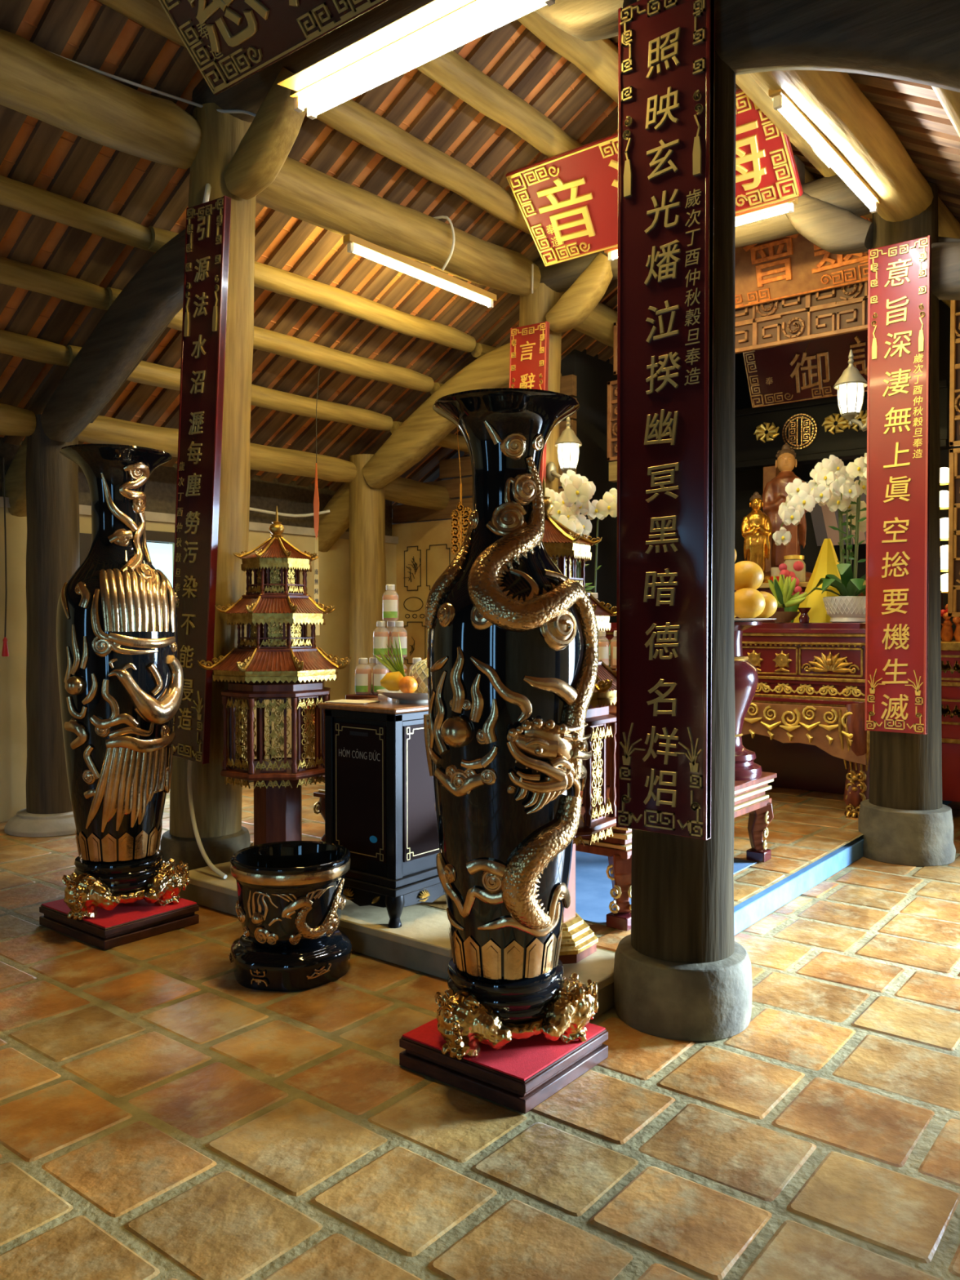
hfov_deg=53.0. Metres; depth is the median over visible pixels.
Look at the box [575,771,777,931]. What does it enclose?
table
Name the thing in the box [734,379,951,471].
carved panel
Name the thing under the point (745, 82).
purlin
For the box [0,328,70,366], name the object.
purlin
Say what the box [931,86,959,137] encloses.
purlin
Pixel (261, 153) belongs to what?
ceiling beam
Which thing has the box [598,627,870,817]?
altar table
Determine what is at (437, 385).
purlin
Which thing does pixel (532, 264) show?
wire
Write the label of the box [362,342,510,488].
ceiling beam
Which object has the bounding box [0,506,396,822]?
wall
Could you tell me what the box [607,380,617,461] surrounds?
carved frieze
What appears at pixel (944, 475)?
window pane
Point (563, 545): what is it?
lantern
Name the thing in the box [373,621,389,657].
bottle
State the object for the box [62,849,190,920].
stand
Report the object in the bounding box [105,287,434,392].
purlin
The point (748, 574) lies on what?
pomelo
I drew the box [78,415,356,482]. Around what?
beam
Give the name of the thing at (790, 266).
plaque
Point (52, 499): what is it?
wooden column
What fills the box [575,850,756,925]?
floor mat
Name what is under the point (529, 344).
couplet board
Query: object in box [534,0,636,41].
ceiling beam
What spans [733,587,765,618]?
pomelo
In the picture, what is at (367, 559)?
wooden column
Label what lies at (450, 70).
purlin
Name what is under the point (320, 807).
side table
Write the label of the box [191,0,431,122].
tie beam
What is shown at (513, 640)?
vase
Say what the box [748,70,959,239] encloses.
beam
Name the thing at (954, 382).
carved frieze
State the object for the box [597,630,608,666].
bottle
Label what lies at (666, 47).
couplet board
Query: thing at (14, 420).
beam
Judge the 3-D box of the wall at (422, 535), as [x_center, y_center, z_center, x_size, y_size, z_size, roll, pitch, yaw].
[-0.073,0.026,9.350,2.230,2.400,0.160,1,1,38]
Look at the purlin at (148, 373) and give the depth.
7.46 m
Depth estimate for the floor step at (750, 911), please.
4.87 m
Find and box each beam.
[0,28,201,168]
[0,403,35,435]
[2,435,26,516]
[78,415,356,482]
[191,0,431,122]
[223,66,306,199]
[256,156,541,296]
[311,482,349,551]
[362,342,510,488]
[384,476,472,510]
[533,173,871,293]
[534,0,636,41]
[545,252,613,333]
[561,291,617,346]
[714,0,959,92]
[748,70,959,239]
[783,191,873,253]
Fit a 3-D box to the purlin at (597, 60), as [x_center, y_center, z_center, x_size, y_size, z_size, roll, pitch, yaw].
[0.451,-3.416,5.367,0.236,0.232,2.974,1,1,38]
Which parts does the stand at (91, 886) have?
lion mask leg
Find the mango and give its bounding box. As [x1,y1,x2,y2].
[380,671,403,691]
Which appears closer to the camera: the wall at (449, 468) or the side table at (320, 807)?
the side table at (320, 807)
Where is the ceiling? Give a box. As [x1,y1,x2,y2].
[0,0,959,543]
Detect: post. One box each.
[763,465,779,572]
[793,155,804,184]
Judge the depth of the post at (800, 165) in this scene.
6.09 m
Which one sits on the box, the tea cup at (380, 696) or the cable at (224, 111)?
the tea cup at (380, 696)
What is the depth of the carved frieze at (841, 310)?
7.02 m
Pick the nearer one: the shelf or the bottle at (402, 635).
the bottle at (402, 635)
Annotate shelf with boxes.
[733,580,942,794]
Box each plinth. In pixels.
[39,897,199,950]
[399,1017,608,1114]
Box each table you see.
[312,775,324,842]
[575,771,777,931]
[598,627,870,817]
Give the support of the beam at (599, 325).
attached to the wooden column at (534, 308)
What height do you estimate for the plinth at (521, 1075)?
0.097 m
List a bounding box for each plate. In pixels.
[376,688,428,703]
[733,618,776,622]
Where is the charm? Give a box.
[451,426,471,555]
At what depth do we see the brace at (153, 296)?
5.78 m
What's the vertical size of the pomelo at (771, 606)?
0.144 m
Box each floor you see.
[0,777,959,1279]
[160,786,862,1021]
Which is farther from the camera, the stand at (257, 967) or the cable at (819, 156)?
the cable at (819, 156)
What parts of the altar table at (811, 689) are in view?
drawer frame, drawer frame, leg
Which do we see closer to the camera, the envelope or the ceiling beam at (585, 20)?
the ceiling beam at (585, 20)
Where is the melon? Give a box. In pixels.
[408,659,427,693]
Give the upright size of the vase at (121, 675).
1.854 m
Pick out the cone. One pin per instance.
(826, 563)
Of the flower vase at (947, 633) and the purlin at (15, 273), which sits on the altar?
the flower vase at (947, 633)
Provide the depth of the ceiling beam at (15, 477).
6.68 m
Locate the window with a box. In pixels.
[146,542,173,587]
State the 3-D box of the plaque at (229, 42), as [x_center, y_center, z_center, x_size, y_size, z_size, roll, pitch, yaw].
[-0.704,-2.763,3.777,1.700,0.494,0.494,1,1,38]
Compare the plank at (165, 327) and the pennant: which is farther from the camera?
the pennant
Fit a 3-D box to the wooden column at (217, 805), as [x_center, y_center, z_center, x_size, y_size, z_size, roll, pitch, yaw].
[-1.445,-0.721,5.178,0.606,4.049,0.480,1,1,38]
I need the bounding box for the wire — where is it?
[531,263,533,293]
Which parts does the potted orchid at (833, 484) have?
flower, flower, flower, flower, flower, flower, flower, stem, flower, flower, flower, flower, flower, flower, flower, flower, flower, flower, stem, flower, stem, flower, pot, stem, flower, flower, stem, flower, flower, stem, flower, flower, stem, flower, flower, flower, flower, flower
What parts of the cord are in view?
cord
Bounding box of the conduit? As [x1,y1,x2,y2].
[249,506,329,517]
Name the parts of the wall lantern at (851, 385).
glass globe, arm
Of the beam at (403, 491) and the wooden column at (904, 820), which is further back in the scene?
the beam at (403, 491)
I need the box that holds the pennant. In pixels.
[313,366,319,635]
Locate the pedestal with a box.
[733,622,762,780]
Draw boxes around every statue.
[741,492,772,582]
[761,444,812,582]
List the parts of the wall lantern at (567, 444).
arm, glass globe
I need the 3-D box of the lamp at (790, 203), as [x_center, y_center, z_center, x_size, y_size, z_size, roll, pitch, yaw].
[1.361,-2.592,6.096,1.300,0.093,0.060,1,1,38]
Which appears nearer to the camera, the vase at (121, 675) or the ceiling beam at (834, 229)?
the vase at (121, 675)
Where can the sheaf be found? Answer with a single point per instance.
(388, 664)
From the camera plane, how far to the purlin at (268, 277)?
6.71 m
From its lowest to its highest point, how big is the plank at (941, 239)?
0.957 m
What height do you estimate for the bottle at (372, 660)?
0.187 m
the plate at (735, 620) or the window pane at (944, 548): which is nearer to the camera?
the plate at (735, 620)
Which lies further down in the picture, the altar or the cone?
the altar
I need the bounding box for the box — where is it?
[317,697,444,928]
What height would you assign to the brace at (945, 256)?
1.023 m
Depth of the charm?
8.41 m
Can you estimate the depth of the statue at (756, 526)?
7.46 m
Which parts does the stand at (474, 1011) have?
lion mask leg, lion mask leg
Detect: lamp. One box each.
[276,0,555,119]
[342,233,496,308]
[604,196,798,261]
[768,88,880,213]
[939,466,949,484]
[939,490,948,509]
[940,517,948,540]
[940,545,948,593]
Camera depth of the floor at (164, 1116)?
2.72 m
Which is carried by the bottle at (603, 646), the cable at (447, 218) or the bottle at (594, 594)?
the bottle at (594, 594)
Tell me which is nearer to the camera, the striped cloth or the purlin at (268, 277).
the purlin at (268, 277)
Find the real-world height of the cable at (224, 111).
0.145 m
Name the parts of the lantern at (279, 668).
turned post, panel frame, turned post, panel frame, turned post, turned post, rail, panel frame, turned post, turned post, rail, panel frame, turned post, panel frame, panel frame, turned post, turned post, panel frame, panel frame, rail, rail, panel frame, panel frame, cage cornice, post, panel frame, turned post, turned post, panel frame, turned post, rail, panel frame, panel frame, rail, turned post, turned post, panel frame, turned post, panel frame, panel frame, turned post, turned post, panel frame, turned post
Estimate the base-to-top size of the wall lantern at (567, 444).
0.479 m
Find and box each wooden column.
[4,413,79,837]
[160,102,256,871]
[348,453,387,694]
[519,283,561,493]
[613,0,752,1041]
[857,182,955,866]
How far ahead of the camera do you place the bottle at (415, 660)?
4.92 m
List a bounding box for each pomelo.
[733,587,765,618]
[734,560,764,591]
[755,591,777,618]
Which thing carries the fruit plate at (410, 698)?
on the box
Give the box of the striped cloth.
[805,476,866,546]
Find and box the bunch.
[778,560,804,622]
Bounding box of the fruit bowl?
[769,611,799,622]
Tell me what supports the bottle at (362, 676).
on the tray at (352, 696)
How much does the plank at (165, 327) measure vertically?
0.957 m
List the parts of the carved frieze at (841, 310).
frame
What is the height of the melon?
0.162 m
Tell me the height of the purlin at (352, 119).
0.193 m
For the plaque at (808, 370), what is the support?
attached to the carved panel
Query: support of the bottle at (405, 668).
on the tray at (352, 696)
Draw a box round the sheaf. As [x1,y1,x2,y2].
[374,634,405,676]
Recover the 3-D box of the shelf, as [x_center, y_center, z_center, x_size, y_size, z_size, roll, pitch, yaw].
[2.489,0.334,7.976,2.240,1.565,1.260,1,1,38]
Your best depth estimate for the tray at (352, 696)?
4.87 m
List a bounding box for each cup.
[377,693,387,699]
[797,607,811,622]
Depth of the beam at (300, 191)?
6.00 m
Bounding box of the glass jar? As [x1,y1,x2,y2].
[783,555,805,582]
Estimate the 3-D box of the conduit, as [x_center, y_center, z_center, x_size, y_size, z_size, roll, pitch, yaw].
[-1.906,-1.146,8.392,0.127,0.088,1.415,1,1,44]
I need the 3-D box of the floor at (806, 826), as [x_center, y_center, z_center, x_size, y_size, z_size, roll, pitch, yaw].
[1.049,1.205,6.791,3.235,0.138,6.250,1,1,38]
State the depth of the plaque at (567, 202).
6.10 m
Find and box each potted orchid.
[545,469,617,666]
[772,453,866,622]
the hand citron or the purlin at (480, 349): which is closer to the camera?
the hand citron
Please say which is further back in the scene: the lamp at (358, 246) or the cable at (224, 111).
the lamp at (358, 246)
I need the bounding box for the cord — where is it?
[1,457,8,656]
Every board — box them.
[171,195,231,764]
[509,320,549,483]
[608,461,617,482]
[616,0,714,840]
[864,235,931,734]
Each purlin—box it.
[0,174,155,252]
[0,256,110,310]
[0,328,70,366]
[66,345,393,431]
[97,0,186,47]
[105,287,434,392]
[147,226,475,352]
[306,98,531,235]
[390,421,468,452]
[415,49,582,157]
[430,382,443,395]
[471,342,561,376]
[516,10,617,103]
[735,73,950,307]
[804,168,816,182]
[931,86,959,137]
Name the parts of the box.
panel, leg, panel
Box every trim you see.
[0,437,391,536]
[0,496,398,543]
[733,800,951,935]
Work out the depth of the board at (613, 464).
7.92 m
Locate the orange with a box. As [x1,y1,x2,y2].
[398,675,417,693]
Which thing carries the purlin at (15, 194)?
attached to the ceiling
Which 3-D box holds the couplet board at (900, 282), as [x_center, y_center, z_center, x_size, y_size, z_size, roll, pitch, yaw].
[2.414,-0.874,5.573,0.335,2.820,0.045,1,1,38]
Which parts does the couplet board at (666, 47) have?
carved cord, carved cord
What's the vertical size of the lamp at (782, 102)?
0.103 m
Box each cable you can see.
[48,50,256,116]
[433,215,455,271]
[809,144,831,168]
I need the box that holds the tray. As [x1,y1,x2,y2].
[610,622,865,628]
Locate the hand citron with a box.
[768,574,807,608]
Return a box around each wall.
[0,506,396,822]
[391,518,469,675]
[392,374,576,524]
[560,299,959,640]
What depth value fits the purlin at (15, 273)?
5.58 m
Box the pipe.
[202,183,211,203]
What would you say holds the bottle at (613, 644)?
on the bottle
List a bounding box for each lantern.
[197,506,351,846]
[542,475,616,964]
[546,416,582,481]
[833,349,867,431]
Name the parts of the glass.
glass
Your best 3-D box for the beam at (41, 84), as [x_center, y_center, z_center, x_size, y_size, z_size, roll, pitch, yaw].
[-2.107,-2.546,4.314,0.313,0.344,1.837,1,1,41]
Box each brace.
[40,228,186,442]
[931,240,959,300]
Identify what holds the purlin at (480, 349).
attached to the ceiling
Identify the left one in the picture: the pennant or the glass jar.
the pennant
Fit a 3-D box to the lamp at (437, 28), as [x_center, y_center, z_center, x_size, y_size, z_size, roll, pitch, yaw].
[-0.291,-2.254,3.615,1.240,0.118,0.259,1,1,38]
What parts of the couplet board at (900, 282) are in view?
carved cord, carved cord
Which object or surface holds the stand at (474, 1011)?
on the plinth at (521, 1075)
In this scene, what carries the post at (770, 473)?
on the shelf
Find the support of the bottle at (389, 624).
on the bottle
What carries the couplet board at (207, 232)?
attached to the wooden column at (217, 805)
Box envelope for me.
[324,699,380,703]
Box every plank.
[89,318,173,422]
[938,236,959,242]
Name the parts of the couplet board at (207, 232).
carved cord, carved cord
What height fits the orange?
0.078 m
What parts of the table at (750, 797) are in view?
leg, leg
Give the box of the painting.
[403,543,449,664]
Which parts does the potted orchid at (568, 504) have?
flower, flower, flower, flower, flower, flower, flower, flower, flower, flower, stem, flower, stem, flower, flower, flower, flower, flower, stem, flower, flower, flower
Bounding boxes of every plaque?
[158,0,387,95]
[505,88,803,266]
[734,216,872,309]
[742,329,867,408]
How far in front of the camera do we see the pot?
3.70 m
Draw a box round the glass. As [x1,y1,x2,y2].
[770,567,780,582]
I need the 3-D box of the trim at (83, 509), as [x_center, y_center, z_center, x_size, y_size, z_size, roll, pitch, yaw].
[-3.919,-0.946,5.962,0.030,0.070,9.900,1,1,38]
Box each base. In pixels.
[74,849,164,893]
[447,957,564,1022]
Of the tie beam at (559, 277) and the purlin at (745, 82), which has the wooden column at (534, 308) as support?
the tie beam at (559, 277)
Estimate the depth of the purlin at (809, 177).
6.60 m
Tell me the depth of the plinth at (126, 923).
4.31 m
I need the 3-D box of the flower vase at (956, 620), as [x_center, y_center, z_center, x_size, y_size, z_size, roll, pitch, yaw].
[3.448,-0.122,6.901,0.120,0.268,0.124,1,1,38]
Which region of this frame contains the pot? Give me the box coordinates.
[230,840,350,949]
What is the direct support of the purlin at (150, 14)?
attached to the ceiling
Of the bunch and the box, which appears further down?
the box
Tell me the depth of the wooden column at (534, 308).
7.26 m
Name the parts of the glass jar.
lid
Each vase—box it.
[56,444,183,863]
[423,387,598,980]
[940,604,953,641]
[952,617,959,641]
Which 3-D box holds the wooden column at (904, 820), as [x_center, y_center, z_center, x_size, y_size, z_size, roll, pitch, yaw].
[2.551,-0.679,5.750,0.550,3.943,0.550,1,1,38]
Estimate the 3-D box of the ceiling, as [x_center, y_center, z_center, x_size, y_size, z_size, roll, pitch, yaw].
[-0.330,-2.179,4.365,9.900,2.905,12.706,1,1,38]
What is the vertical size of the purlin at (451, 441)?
0.146 m
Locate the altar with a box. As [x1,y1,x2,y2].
[941,640,959,802]
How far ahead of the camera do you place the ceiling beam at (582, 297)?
6.96 m
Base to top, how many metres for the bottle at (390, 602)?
0.187 m
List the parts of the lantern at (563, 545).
panel frame, panel frame, turned post, post, turned post, rail, turned post, panel frame, turned post, panel frame, panel frame, cage cornice, turned post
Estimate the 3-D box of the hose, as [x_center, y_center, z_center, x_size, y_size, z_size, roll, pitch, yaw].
[-1.378,0.870,4.847,0.038,0.602,0.369,-1,1,-43]
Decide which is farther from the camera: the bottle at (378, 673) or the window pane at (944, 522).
the window pane at (944, 522)
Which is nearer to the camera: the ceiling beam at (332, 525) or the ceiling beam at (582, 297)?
the ceiling beam at (582, 297)
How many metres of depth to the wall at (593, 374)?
9.05 m
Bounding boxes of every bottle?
[355,657,371,694]
[367,657,381,693]
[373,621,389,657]
[373,657,388,694]
[382,584,398,620]
[386,621,395,656]
[391,621,407,657]
[395,657,407,676]
[408,657,421,674]
[590,592,597,598]
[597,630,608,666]
[609,630,616,667]
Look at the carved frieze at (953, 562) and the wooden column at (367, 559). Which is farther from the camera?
the wooden column at (367, 559)
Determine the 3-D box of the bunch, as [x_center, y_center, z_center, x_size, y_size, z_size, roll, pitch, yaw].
[2.302,-0.355,7.116,0.183,0.454,0.172,1,1,38]
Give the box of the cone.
[793,538,840,622]
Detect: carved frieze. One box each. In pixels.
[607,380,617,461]
[613,280,868,375]
[947,448,959,617]
[949,300,959,446]
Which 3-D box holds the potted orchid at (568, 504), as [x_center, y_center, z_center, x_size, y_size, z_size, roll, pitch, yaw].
[0.541,-0.297,5.352,0.641,1.265,0.602,1,1,38]
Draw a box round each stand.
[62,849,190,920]
[228,928,352,991]
[434,957,598,1059]
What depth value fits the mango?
4.19 m
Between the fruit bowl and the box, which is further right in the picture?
the fruit bowl
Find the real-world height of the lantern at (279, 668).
1.856 m
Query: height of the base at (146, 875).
0.149 m
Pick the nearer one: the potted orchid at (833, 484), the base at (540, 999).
the base at (540, 999)
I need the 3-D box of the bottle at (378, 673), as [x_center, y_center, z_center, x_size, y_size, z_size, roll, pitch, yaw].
[-0.504,0.185,4.904,0.084,0.187,0.084,1,1,27]
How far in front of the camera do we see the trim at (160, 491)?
8.55 m
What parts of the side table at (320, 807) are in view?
leg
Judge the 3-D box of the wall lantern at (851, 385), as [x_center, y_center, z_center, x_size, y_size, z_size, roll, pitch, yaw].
[2.333,-1.529,5.958,0.279,0.545,0.200,1,1,38]
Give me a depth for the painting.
9.68 m
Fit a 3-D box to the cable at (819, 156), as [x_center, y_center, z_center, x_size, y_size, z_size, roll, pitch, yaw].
[1.794,-2.595,4.976,0.192,0.314,0.026,1,1,42]
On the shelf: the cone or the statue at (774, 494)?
the statue at (774, 494)
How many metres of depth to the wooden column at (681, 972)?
3.27 m
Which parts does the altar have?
carved panel, carved panel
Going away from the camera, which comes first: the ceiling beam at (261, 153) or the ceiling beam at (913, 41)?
the ceiling beam at (913, 41)
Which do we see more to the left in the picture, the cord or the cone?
the cord
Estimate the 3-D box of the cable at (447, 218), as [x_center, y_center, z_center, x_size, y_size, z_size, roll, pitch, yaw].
[-0.260,-2.621,6.366,0.223,0.375,0.030,1,1,33]
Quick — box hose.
[186,760,226,879]

